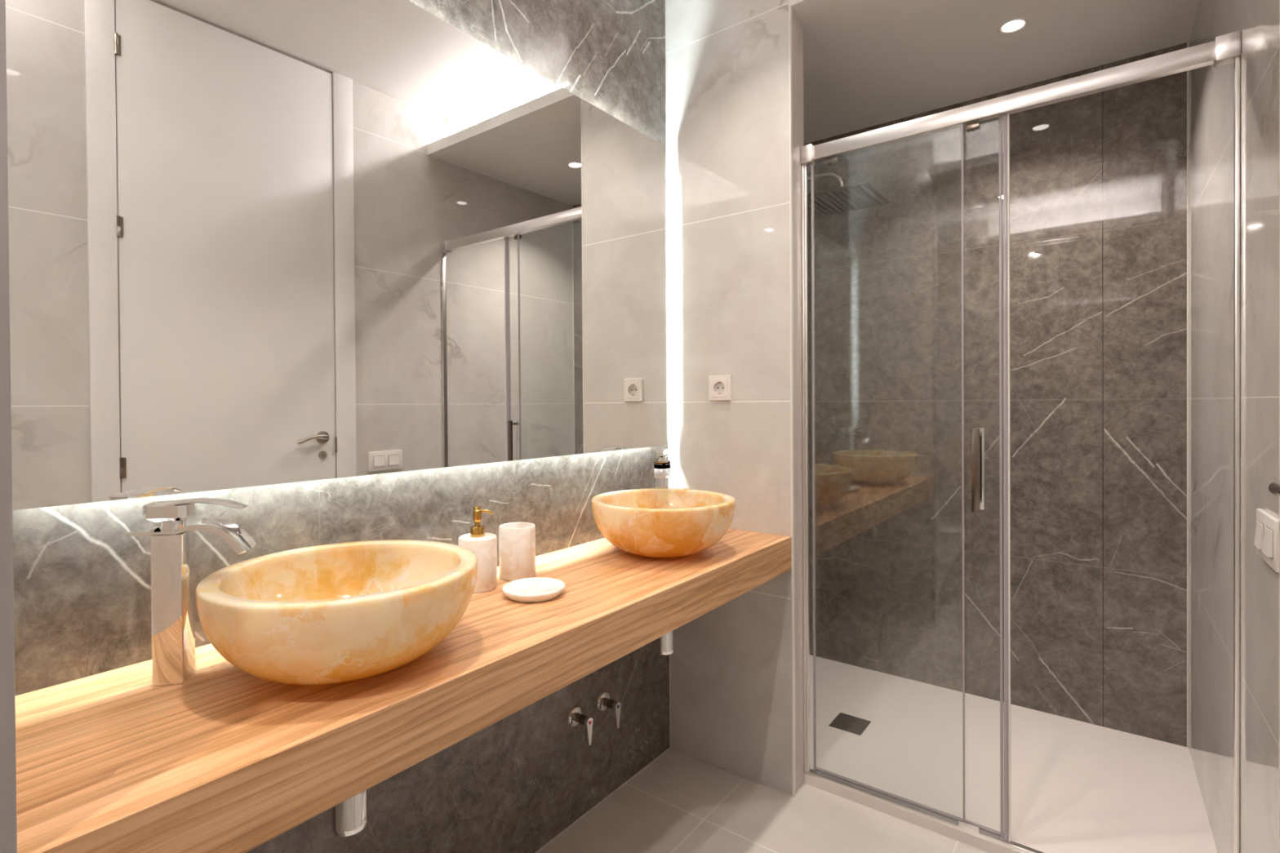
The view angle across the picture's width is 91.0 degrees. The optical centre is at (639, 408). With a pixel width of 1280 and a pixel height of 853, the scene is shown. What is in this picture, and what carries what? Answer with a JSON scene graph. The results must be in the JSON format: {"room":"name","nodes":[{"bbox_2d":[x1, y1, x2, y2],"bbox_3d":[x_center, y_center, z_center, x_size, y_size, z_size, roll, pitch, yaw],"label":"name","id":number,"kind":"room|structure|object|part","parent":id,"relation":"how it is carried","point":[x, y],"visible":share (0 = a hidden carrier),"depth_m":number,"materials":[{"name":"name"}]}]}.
{"room":"bathroom","nodes":[
{"label":"bathroom","id":0,"kind":"room"},
{"bbox_2d":[12,0,669,852],"bbox_3d":[-0.593,-0.171,1.344,0.100,2.720,4.333,0,1,37],"label":"wall","id":1,"kind":"structure","parent":0,"point":[82,604],"depth_m":1.50,"materials":[{"name":"stone"}]},
{"bbox_2d":[5,0,666,510],"bbox_3d":[-0.401,-0.370,1.488,0.031,1.004,1.577,0,1,37],"label":"wall mirror","id":2,"kind":"object","parent":1,"relation":"attached to","point":[251,242],"visible":0.96,"depth_m":1.17,"materials":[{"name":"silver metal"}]},
{"bbox_2d":[15,528,791,852],"bbox_3d":[-0.228,0.445,1.367,0.451,0.099,1.683,0,1,37],"label":"countertop","id":3,"kind":"structure","parent":1,"relation":"attached to","point":[226,758],"depth_m":0.85,"materials":[{"name":"brown wood"}]},
{"bbox_2d":[125,497,256,686],"bbox_3d":[-0.663,0.267,0.936,0.151,0.268,0.052,0,0,-13],"label":"faucet","id":4,"kind":"object","parent":3,"relation":"on","point":[172,551],"visible":1,"depth_m":0.91,"materials":[{"name":"silver metal"}]},
{"bbox_3d":[-0.664,0.194,0.935,0.151,0.051,0.052,0,0,-13],"label":"spout","id":5,"kind":"part","parent":4,"relation":"part of","materials":[{"name":"silver metal"}]},
{"bbox_3d":[-0.649,0.142,0.939,0.106,0.017,0.041,0,0,-13],"label":"lever","id":6,"kind":"part","parent":4,"relation":"part of","materials":[{"name":"silver metal"}]},
{"bbox_2d":[195,539,477,684],"bbox_3d":[-0.462,0.325,0.999,0.396,0.149,0.396,0,0,19],"label":"vessel sink","id":7,"kind":"object","parent":3,"relation":"in","point":[340,612],"visible":1,"depth_m":0.88,"materials":[{"name":"stone"}]},
{"bbox_2d":[331,789,368,837],"bbox_3d":[-0.555,0.587,1.078,0.276,0.176,0.055,0,1,37],"label":"trap","id":8,"kind":"object","parent":3,"relation":"attached to","point":[349,817],"visible":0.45,"depth_m":0.99,"materials":[{"name":"silver metal"}]},
{"bbox_2d":[457,506,497,593],"bbox_3d":[-0.358,0.306,1.387,0.082,0.180,0.082,0,1,37],"label":"soap dispenser","id":9,"kind":"object","parent":3,"relation":"on","point":[483,544],"visible":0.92,"depth_m":1.36,"materials":[{"name":"white stone"}]},
{"bbox_2d":[498,522,535,581],"bbox_3d":[-0.288,0.335,1.478,0.084,0.120,0.084,0,1,37],"label":"tumbler","id":10,"kind":"object","parent":3,"relation":"on","point":[517,540],"visible":0.94,"depth_m":1.44,"materials":[{"name":"white stone"}]},
{"bbox_2d":[502,577,564,602],"bbox_3d":[-0.225,0.385,1.333,0.132,0.020,0.132,0,1,37],"label":"soap dish","id":11,"kind":"object","parent":3,"relation":"on","point":[535,589],"visible":1,"depth_m":1.32,"materials":[{"name":"white ceramic"}]},
{"bbox_2d":[653,448,671,488],"bbox_3d":[0.067,0.255,1.930,0.052,0.268,0.151,0,0,0],"label":"faucet","id":12,"kind":"object","parent":3,"relation":"on","point":[662,471],"visible":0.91,"depth_m":1.89,"materials":[{"name":"silver metal"}]},
{"bbox_3d":[0.066,0.130,1.914,0.041,0.017,0.106,0,0,0],"label":"lever","id":13,"kind":"part","parent":12,"relation":"part of","materials":[{"name":"silver metal"}]},
{"bbox_3d":[0.067,0.181,1.930,0.052,0.051,0.151,0,0,0],"label":"spout","id":14,"kind":"part","parent":12,"relation":"part of","materials":[{"name":"silver metal"}]},
{"bbox_2d":[591,488,735,557],"bbox_3d":[0.063,0.317,1.721,0.390,0.147,0.390,0,0,27],"label":"vessel sink","id":15,"kind":"object","parent":3,"relation":"in","point":[653,522],"visible":1,"depth_m":1.58,"materials":[{"name":"orange stone"}]},
{"bbox_2d":[654,630,674,655],"bbox_3d":[-0.021,0.579,1.784,0.276,0.176,0.055,0,1,37],"label":"trap","id":16,"kind":"object","parent":3,"relation":"attached to","point":[664,645],"visible":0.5,"depth_m":1.70,"materials":[{"name":"silver metal"}]},
{"bbox_2d":[567,706,592,745],"bbox_3d":[-0.163,0.896,1.777,0.061,0.092,0.057,0,1,37],"label":"valve","id":17,"kind":"object","parent":1,"relation":"attached to","point":[575,717],"visible":1,"depth_m":1.77,"materials":[{"name":"silver metal"}]},
{"bbox_3d":[-0.164,0.879,1.778,0.041,0.025,0.025,0,1,37],"label":"stem","id":18,"kind":"part","parent":17,"relation":"part of","materials":[{"name":"silver metal"}]},
{"bbox_3d":[-0.145,0.904,1.764,0.014,0.076,0.025,0,1,37],"label":"lever","id":19,"kind":"part","parent":17,"relation":"part of","materials":[{"name":"silver metal"}]},
{"bbox_2d":[596,691,620,728],"bbox_3d":[-0.088,0.899,1.877,0.061,0.092,0.057,0,1,37],"label":"valve","id":20,"kind":"object","parent":1,"relation":"attached to","point":[603,702],"visible":1,"depth_m":1.87,"materials":[{"name":"silver metal"}]},
{"bbox_3d":[-0.089,0.881,1.878,0.041,0.025,0.025,0,1,37],"label":"stem","id":21,"kind":"part","parent":20,"relation":"part of","materials":[{"name":"silver metal"}]},
{"bbox_3d":[-0.070,0.907,1.864,0.014,0.076,0.025,0,1,37],"label":"lever","id":22,"kind":"part","parent":20,"relation":"part of","materials":[{"name":"silver metal"}]},
{"bbox_2d":[534,0,792,852],"bbox_3d":[-0.232,-0.114,1.363,0.452,2.600,1.687,0,1,37],"label":"trim","id":23,"kind":"structure","parent":1,"relation":"attached to","point":[594,806],"depth_m":2.16,"materials":[{"name":"plastic"}]},
{"bbox_2d":[807,173,889,216],"bbox_3d":[0.637,-0.851,2.429,0.556,0.162,0.280,0,1,37],"label":"shower","id":24,"kind":"object","parent":1,"relation":"attached to","point":[842,198],"visible":0.73,"depth_m":2.33,"materials":[{"name":"silver metal"}]},
{"bbox_3d":[0.586,-0.851,2.467,0.429,0.120,0.017,0,1,37],"label":"arm","id":25,"kind":"part","parent":24,"relation":"part of","materials":[{"name":"silver metal"}]},
{"bbox_2d":[666,0,804,795],"bbox_3d":[0.306,-0.182,2.075,0.452,2.720,0.099,0,1,37],"label":"wall partition","id":26,"kind":"structure","parent":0,"point":[728,71],"depth_m":2.02,"materials":[{"name":"tile"}]},
{"bbox_2d":[708,374,732,400],"bbox_3d":[0.260,-0.067,2.043,0.082,0.082,0.010,0,1,37],"label":"wall socket","id":27,"kind":"object","parent":26,"relation":"attached to","point":[720,387],"visible":1,"depth_m":2.04,"materials":[{"name":"white plastic"}]},
{"bbox_2d":[788,0,795,796],"bbox_3d":[0.460,-0.122,1.903,0.006,2.600,0.012,0,1,37],"label":"trim","id":28,"kind":"structure","parent":26,"relation":"attached to","point":[789,3],"depth_m":1.90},
{"bbox_2d":[791,8,804,784],"bbox_3d":[0.491,-0.038,1.944,0.002,2.370,0.089,0,1,37],"label":"wall edge","id":29,"kind":"structure","parent":26,"relation":"attached to","point":[797,23],"depth_m":1.94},
{"bbox_2d":[537,748,989,852],"bbox_3d":[0.039,1.238,0.884,1.660,0.100,4.333,0,1,37],"label":"floor","id":30,"kind":"structure","parent":0,"point":[680,802],"depth_m":1.80,"materials":[{"name":"tile"}]},
{"bbox_2d":[804,654,1217,852],"bbox_3d":[1.006,1.158,2.174,1.449,0.029,0.906,0,1,37],"label":"shower tray","id":31,"kind":"object","parent":30,"relation":"on","point":[1077,786],"visible":0.67,"depth_m":2.00,"materials":[{"name":"ceramic"}]},
{"bbox_2d":[829,712,871,735],"bbox_3d":[0.762,1.143,2.281,0.114,0.003,0.120,0,1,37],"label":"drain cover","id":32,"kind":"object","parent":31,"relation":"on","point":[843,722],"visible":1,"depth_m":2.28,"materials":[{"name":"metal"}]},
{"bbox_2d":[800,30,1240,852],"bbox_3d":[0.907,0.167,1.668,0.995,1.961,0.060,0,1,37],"label":"shower door frame","id":33,"kind":"structure","parent":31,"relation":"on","point":[1225,49],"depth_m":1.65,"materials":[{"name":"metal"}]},
{"bbox_3d":[0.923,1.141,1.687,0.995,0.012,0.030,0,1,37],"label":"rail","id":34,"kind":"part","parent":33,"relation":"part of","materials":[{"name":"metal"}]},
{"bbox_3d":[0.884,0.162,1.655,0.018,0.220,0.012,0,1,37],"label":"handle","id":35,"kind":"part","parent":33,"relation":"part of","materials":[{"name":"silver metal"}]},
{"bbox_3d":[0.908,-0.788,1.672,0.923,0.043,0.034,0,1,37],"label":"rail","id":36,"kind":"part","parent":33,"relation":"part of","materials":[{"name":"silver metal"}]},
{"bbox_2d":[803,42,1186,746],"bbox_3d":[1.345,-0.193,2.532,1.560,2.720,0.100,0,1,37],"label":"wall","id":37,"kind":"structure","parent":0,"point":[1098,181],"depth_m":2.39,"materials":[{"name":"stone"}]},
{"bbox_2d":[1186,41,1188,747],"bbox_3d":[1.831,-0.041,2.102,0.005,2.359,0.005,0,1,37],"label":"trim","id":38,"kind":"structure","parent":37,"relation":"attached to","point":[1187,42],"depth_m":2.10,"materials":[{"name":"plastic"}]},
{"bbox_2d":[790,0,1199,144],"bbox_3d":[1.039,-1.322,2.128,1.560,0.212,1.090,0,1,37],"label":"ceiling","id":39,"kind":"structure","parent":0,"point":[867,63],"depth_m":2.11,"materials":[{"name":"paint"}]},
{"bbox_2d":[997,17,1028,34],"bbox_3d":[1.184,-1.214,1.996,0.086,0.004,0.086,0,1,37],"label":"recessed light","id":40,"kind":"object","parent":39,"relation":"in","point":[1015,24],"visible":1,"depth_m":2.00,"materials":[{"name":"white plastic"}]},
{"bbox_2d":[1188,0,1279,852],"bbox_3d":[0.664,-0.172,0.395,0.100,2.720,4.333,0,1,36],"label":"wall","id":41,"kind":"structure","parent":0,"point":[1211,89],"depth_m":1.44,"materials":[{"name":"tile"}]},
{"bbox_2d":[1253,508,1279,573],"bbox_3d":[1.119,0.232,1.123,0.016,0.086,0.161,0,1,36],"label":"light switch","id":42,"kind":"object","parent":41,"relation":"attached to","point":[1266,542],"visible":0.97,"depth_m":1.10,"materials":[{"name":"white plastic"}]},
{"bbox_2d":[1268,65,1279,852],"bbox_3d":[0.763,-0.114,0.662,0.053,2.599,0.878,0,1,36],"label":"door","id":43,"kind":"structure","parent":41,"relation":"in","point":[1274,487],"depth_m":1.01,"materials":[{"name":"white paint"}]},
{"bbox_3d":[0.897,0.123,0.870,0.026,0.037,0.118,0,1,36],"label":"lever","id":44,"kind":"part","parent":43,"relation":"part of","materials":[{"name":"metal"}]},
{"bbox_3d":[0.777,-0.114,0.651,0.016,2.599,0.878,0,1,36],"label":"frame","id":45,"kind":"part","parent":43,"relation":"part of","materials":[{"name":"white paint"}]},
{"bbox_3d":[-0.771,-0.165,0.650,0.452,2.720,0.100,0,1,37],"label":"wall","id":46,"kind":"structure","parent":0,"visible":0},
{"bbox_2d":[0,0,17,852],"bbox_3d":[-0.561,-0.105,0.551,0.006,2.600,0.012,0,1,37],"label":"trim","id":47,"kind":"structure","parent":46,"relation":"attached to","point":[8,812],"depth_m":0.55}
]}

